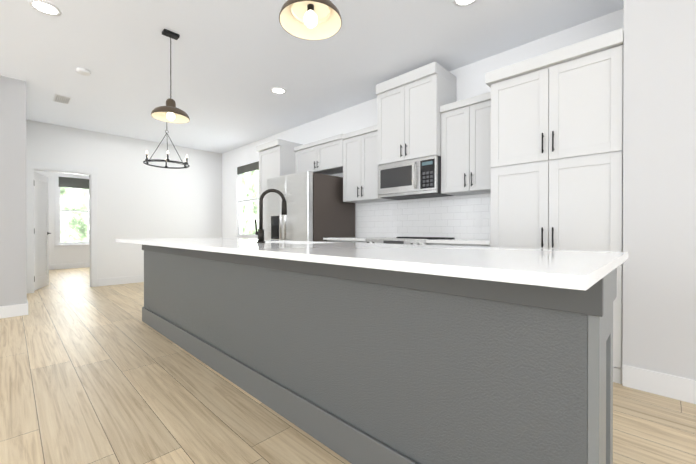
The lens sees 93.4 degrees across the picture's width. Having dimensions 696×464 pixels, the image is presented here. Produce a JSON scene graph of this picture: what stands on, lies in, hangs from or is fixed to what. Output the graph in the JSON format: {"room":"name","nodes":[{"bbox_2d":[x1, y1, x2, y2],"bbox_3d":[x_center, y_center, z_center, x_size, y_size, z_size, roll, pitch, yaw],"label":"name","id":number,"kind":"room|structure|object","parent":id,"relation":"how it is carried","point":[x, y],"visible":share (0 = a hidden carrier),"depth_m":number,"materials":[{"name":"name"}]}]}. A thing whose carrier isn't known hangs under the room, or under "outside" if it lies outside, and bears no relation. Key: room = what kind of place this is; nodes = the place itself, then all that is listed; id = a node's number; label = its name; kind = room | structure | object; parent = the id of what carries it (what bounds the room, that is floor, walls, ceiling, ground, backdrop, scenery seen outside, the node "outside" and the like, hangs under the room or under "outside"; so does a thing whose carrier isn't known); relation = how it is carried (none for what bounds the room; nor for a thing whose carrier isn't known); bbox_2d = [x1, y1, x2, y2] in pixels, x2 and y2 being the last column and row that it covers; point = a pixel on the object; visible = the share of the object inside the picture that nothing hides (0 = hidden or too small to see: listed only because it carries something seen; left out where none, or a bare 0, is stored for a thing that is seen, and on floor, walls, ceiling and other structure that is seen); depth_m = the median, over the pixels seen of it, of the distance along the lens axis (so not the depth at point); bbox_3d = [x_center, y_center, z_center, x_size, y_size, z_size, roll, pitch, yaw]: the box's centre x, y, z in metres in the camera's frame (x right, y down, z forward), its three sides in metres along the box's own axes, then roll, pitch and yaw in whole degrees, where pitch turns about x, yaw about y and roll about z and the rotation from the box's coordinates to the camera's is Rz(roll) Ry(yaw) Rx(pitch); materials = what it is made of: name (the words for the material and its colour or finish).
{"room":"kitchen","nodes":[
{"label":"kitchen","id":0,"kind":"room"},
{"bbox_2d":[0,76,26,305],"bbox_3d":[-5.547,-0.398,2.305,0.120,2.810,4.690,0,0,44],"label":"wall","id":1,"kind":"structure","parent":0,"point":[13,264],"depth_m":3.87,"materials":[{"name":"grey paint"}]},
{"bbox_2d":[34,170,89,263],"bbox_3d":[-7.033,-0.427,9.310,0.120,2.810,3.550,0,0,44],"label":"wall","id":2,"kind":"structure","parent":0,"point":[65,256],"depth_m":8.57,"materials":[{"name":"white paint"}]},
{"bbox_2d":[54,173,89,248],"bbox_3d":[-7.394,-0.543,8.880,0.140,1.985,0.860,0,0,44],"label":"window","id":3,"kind":"structure","parent":2,"relation":"in","point":[72,181],"depth_m":8.79,"materials":[{"name":"white paint"}]},
{"bbox_2d":[26,120,221,278],"bbox_3d":[-4.165,-0.415,6.451,0.120,2.810,3.430,0,0,44],"label":"wall","id":4,"kind":"structure","parent":0,"point":[137,198],"depth_m":6.39,"materials":[{"name":"white paint"}]},
{"bbox_2d":[34,172,50,290],"bbox_3d":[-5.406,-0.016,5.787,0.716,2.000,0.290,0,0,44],"label":"door leaf","id":5,"kind":"structure","parent":4,"relation":"in","point":[41,237],"depth_m":5.80,"materials":[{"name":"white paint"}]},
{"bbox_2d":[26,160,97,293],"bbox_3d":[-4.922,-0.085,5.667,0.160,2.155,0.954,0,0,44],"label":"door frame","id":6,"kind":"structure","parent":4,"relation":"attached to","point":[91,173],"depth_m":5.57,"materials":[{"name":"white paint"}]},
{"bbox_2d":[0,0,623,153],"bbox_3d":[-2.838,-1.853,2.064,16.220,0.100,8.120,0,0,44],"label":"ceiling","id":7,"kind":"structure","parent":0,"point":[233,62],"depth_m":3.34,"materials":[{"name":"white paint"}]},
{"bbox_2d":[28,0,61,15],"bbox_3d":[-2.431,-1.799,2.635,0.196,0.009,0.196,0,0,44],"label":"recessed light","id":8,"kind":"object","parent":7,"relation":"in","point":[44,7],"visible":1,"depth_m":2.63,"materials":[{"name":"white paint"}]},
{"bbox_2d":[53,94,70,103],"bbox_3d":[-3.895,-1.805,4.467,0.320,0.012,0.160,0,0,44],"label":"ceiling vent","id":9,"kind":"object","parent":7,"relation":"in","point":[62,99],"visible":1,"depth_m":4.45,"materials":[{"name":"white metal"}]},
{"bbox_2d":[76,67,90,75],"bbox_3d":[-2.957,-1.790,3.667,0.132,0.037,0.132,0,0,44],"label":"smoke detector","id":10,"kind":"object","parent":7,"relation":"attached to","point":[83,71],"visible":1,"depth_m":3.64,"materials":[{"name":"white paint"}]},
{"bbox_2d":[143,122,189,168],"bbox_3d":[-2.890,-1.439,5.233,0.657,0.751,0.657,0,0,44],"label":"chandelier","id":11,"kind":"object","parent":7,"relation":"hanging from","point":[146,160],"visible":0.96,"depth_m":5.23,"materials":[{"name":"black metal"}]},
{"bbox_2d":[151,29,189,123],"bbox_3d":[-1.609,-1.410,2.977,0.312,0.791,0.312,0,0,44],"label":"pendant light","id":12,"kind":"object","parent":7,"relation":"hanging from","point":[169,112],"visible":1,"depth_m":2.97,"materials":[{"name":"black metal"}]},
{"bbox_2d":[271,87,285,93],"bbox_3d":[-0.889,-1.806,4.192,0.196,0.009,0.196,0,0,44],"label":"recessed light","id":13,"kind":"object","parent":7,"relation":"in","point":[278,90],"visible":1,"depth_m":4.19,"materials":[{"name":"white paint"}]},
{"bbox_2d":[279,0,341,39],"bbox_3d":[-0.187,-1.414,1.642,0.312,0.771,0.312,0,0,44],"label":"pendant light","id":14,"kind":"object","parent":7,"relation":"hanging from","point":[312,19],"visible":1,"depth_m":1.69,"materials":[{"name":"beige metal"}]},
{"bbox_2d":[453,0,476,6],"bbox_3d":[0.908,-1.799,2.520,0.196,0.009,0.196,0,0,44],"label":"recessed light","id":15,"kind":"object","parent":7,"relation":"in","point":[461,3],"visible":1,"depth_m":2.57,"materials":[{"name":"white paint"}]},
{"bbox_2d":[0,267,695,463],"bbox_3d":[-2.838,1.048,2.076,16.220,0.080,8.120,0,0,44],"label":"floor","id":16,"kind":"structure","parent":0,"point":[98,375],"depth_m":1.91,"materials":[{"name":"brown wood"}]},
{"bbox_2d":[256,140,298,239],"bbox_3d":[-1.011,-0.198,5.339,0.601,2.385,0.635,0,0,44],"label":"tall cabinet","id":17,"kind":"object","parent":16,"relation":"on","point":[277,157],"depth_m":5.04,"materials":[{"name":"white paint"}]},
{"bbox_2d":[272,172,354,240],"bbox_3d":[-0.499,0.123,4.707,0.925,1.747,0.773,0,0,44],"label":"refrigerator","id":18,"kind":"object","parent":16,"relation":"on","point":[315,211],"depth_m":4.28,"materials":[{"name":"silver metal"}]},
{"bbox_2d":[324,240,359,242],"bbox_3d":[0.177,0.550,4.208,0.713,0.897,0.612,0,0,44],"label":"base cabinet","id":19,"kind":"object","parent":16,"relation":"on","point":[357,241],"depth_m":4.03,"materials":[{"name":"white paint"}]},
{"bbox_2d":[324,236,383,239],"bbox_3d":[0.163,0.086,4.196,0.718,0.029,0.647,0,0,44],"label":"countertop","id":20,"kind":"structure","parent":19,"relation":"on","point":[325,237],"depth_m":4.19,"materials":[{"name":"white stone"}]},
{"bbox_2d":[142,241,627,463],"bbox_3d":[-0.574,0.557,2.519,4.117,0.898,0.760,0,0,44],"label":"kitchen island","id":21,"kind":"object","parent":16,"relation":"on","point":[366,353],"depth_m":1.26,"materials":[{"name":"grey wood"}]},
{"bbox_2d":[115,238,614,292],"bbox_3d":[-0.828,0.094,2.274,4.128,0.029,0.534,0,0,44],"label":"island countertop","id":22,"kind":"structure","parent":21,"relation":"on","point":[581,274],"depth_m":1.05,"materials":[{"name":"white stone"}]},
{"bbox_2d":[360,240,431,244],"bbox_3d":[0.700,0.548,3.680,0.889,0.905,0.604,0,0,44],"label":"base cabinet","id":23,"kind":"object","parent":16,"relation":"on","point":[417,242],"depth_m":3.41,"materials":[{"name":"white paint"}]},
{"bbox_2d":[366,237,454,244],"bbox_3d":[0.680,0.516,3.659,0.763,0.910,0.662,0,0,44],"label":"range","id":24,"kind":"object","parent":23,"relation":"in","point":[399,240],"depth_m":3.47,"materials":[{"name":"silver metal"}]},
{"bbox_2d":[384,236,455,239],"bbox_3d":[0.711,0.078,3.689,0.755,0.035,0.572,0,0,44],"label":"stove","id":25,"kind":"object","parent":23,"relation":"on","point":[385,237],"depth_m":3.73,"materials":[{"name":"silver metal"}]},
{"bbox_2d":[432,244,487,246],"bbox_3d":[1.207,0.554,3.211,0.605,0.897,0.612,0,0,44],"label":"base cabinet","id":26,"kind":"object","parent":16,"relation":"on","point":[475,245],"depth_m":2.95,"materials":[{"name":"white paint"}]},
{"bbox_2d":[424,240,487,243],"bbox_3d":[1.195,0.090,3.197,0.605,0.029,0.647,0,0,44],"label":"countertop","id":27,"kind":"structure","parent":26,"relation":"on","point":[425,241],"depth_m":2.96,"materials":[{"name":"white stone"}]},
{"bbox_2d":[488,28,623,383],"bbox_3d":[1.726,-0.165,2.690,0.857,2.340,0.635,0,0,44],"label":"tall cabinet","id":28,"kind":"object","parent":16,"relation":"on","point":[527,153],"depth_m":2.40,"materials":[{"name":"white paint"}]},
{"bbox_2d":[222,8,623,238],"bbox_3d":[-0.337,-0.410,5.215,7.340,2.810,0.120,0,0,44],"label":"wall","id":29,"kind":"structure","parent":0,"point":[471,80],"depth_m":4.58,"materials":[{"name":"white paint"}]},
{"bbox_2d":[236,161,258,236],"bbox_3d":[-2.064,-0.652,6.852,0.922,1.520,0.110,0,0,44],"label":"window","id":30,"kind":"structure","parent":29,"relation":"in","point":[254,166],"depth_m":7.01,"materials":[{"name":"clear glass"}]},
{"bbox_2d":[296,134,339,174],"bbox_3d":[-0.321,-1.094,4.861,1.046,0.430,0.357,0,0,44],"label":"upper cabinet","id":31,"kind":"object","parent":29,"relation":"attached to","point":[320,155],"depth_m":4.70,"materials":[{"name":"white paint"}]},
{"bbox_2d":[340,125,395,203],"bbox_3d":[0.289,-0.847,4.272,0.648,0.890,0.357,0,0,44],"label":"upper cabinet","id":32,"kind":"object","parent":29,"relation":"attached to","point":[357,149],"depth_m":4.20,"materials":[{"name":"white paint"}]},
{"bbox_2d":[376,72,407,155],"bbox_3d":[0.666,-1.253,3.849,0.475,0.934,0.437,0,0,44],"label":"upper cabinet","id":33,"kind":"object","parent":29,"relation":"attached to","point":[392,95],"depth_m":3.71,"materials":[{"name":"white paint"}]},
{"bbox_2d":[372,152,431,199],"bbox_3d":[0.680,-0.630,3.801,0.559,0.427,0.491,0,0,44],"label":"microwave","id":34,"kind":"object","parent":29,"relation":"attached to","point":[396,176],"depth_m":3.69,"materials":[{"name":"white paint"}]},
{"bbox_2d":[378,155,452,199],"bbox_3d":[0.754,-0.591,3.730,0.765,0.381,0.490,0,0,44],"label":"microwave","id":35,"kind":"object","parent":29,"relation":"attached to","point":[420,177],"depth_m":3.57,"materials":[{"name":"grey metal"}]},
{"bbox_2d":[408,62,456,155],"bbox_3d":[0.932,-1.252,3.592,0.330,0.934,0.437,0,0,44],"label":"upper cabinet","id":36,"kind":"object","parent":29,"relation":"attached to","point":[430,86],"depth_m":3.43,"materials":[{"name":"white paint"}]},
{"bbox_2d":[440,93,487,195],"bbox_3d":[1.297,-0.843,3.296,0.603,0.890,0.357,0,0,44],"label":"upper cabinet","id":37,"kind":"object","parent":29,"relation":"attached to","point":[463,123],"depth_m":3.21,"materials":[{"name":"white paint"}]},
{"bbox_2d":[420,148,439,195],"bbox_3d":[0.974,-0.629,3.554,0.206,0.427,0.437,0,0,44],"label":"control panel","id":38,"kind":"object","parent":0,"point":[429,162],"depth_m":3.39,"materials":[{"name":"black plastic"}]},
{"bbox_2d":[622,0,695,379],"bbox_3d":[3.808,-0.392,0.748,4.830,2.810,0.775,0,0,44],"label":"wall","id":39,"kind":"structure","parent":0,"point":[659,189],"depth_m":2.03,"materials":[{"name":"white paint"}]},
{"bbox_2d":[0,262,695,403],"bbox_3d":[-2.837,0.938,1.991,16.100,0.140,8.000,0,0,44],"label":"baseboard","id":40,"kind":"structure","parent":39,"relation":"attached to","point":[668,385],"depth_m":2.08,"materials":[{"name":"white paint"}]},
{"label":"outside","id":41,"kind":"structure","parent":0,"visible":0},
{"bbox_2d":[60,187,87,242],"bbox_3d":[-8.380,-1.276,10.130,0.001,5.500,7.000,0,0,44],"label":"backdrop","id":42,"kind":"structure","parent":41,"point":[77,206],"depth_m":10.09,"materials":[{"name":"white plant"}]},
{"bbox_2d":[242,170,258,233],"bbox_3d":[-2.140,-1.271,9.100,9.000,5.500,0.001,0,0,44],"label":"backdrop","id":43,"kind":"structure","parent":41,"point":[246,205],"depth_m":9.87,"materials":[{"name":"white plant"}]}
]}

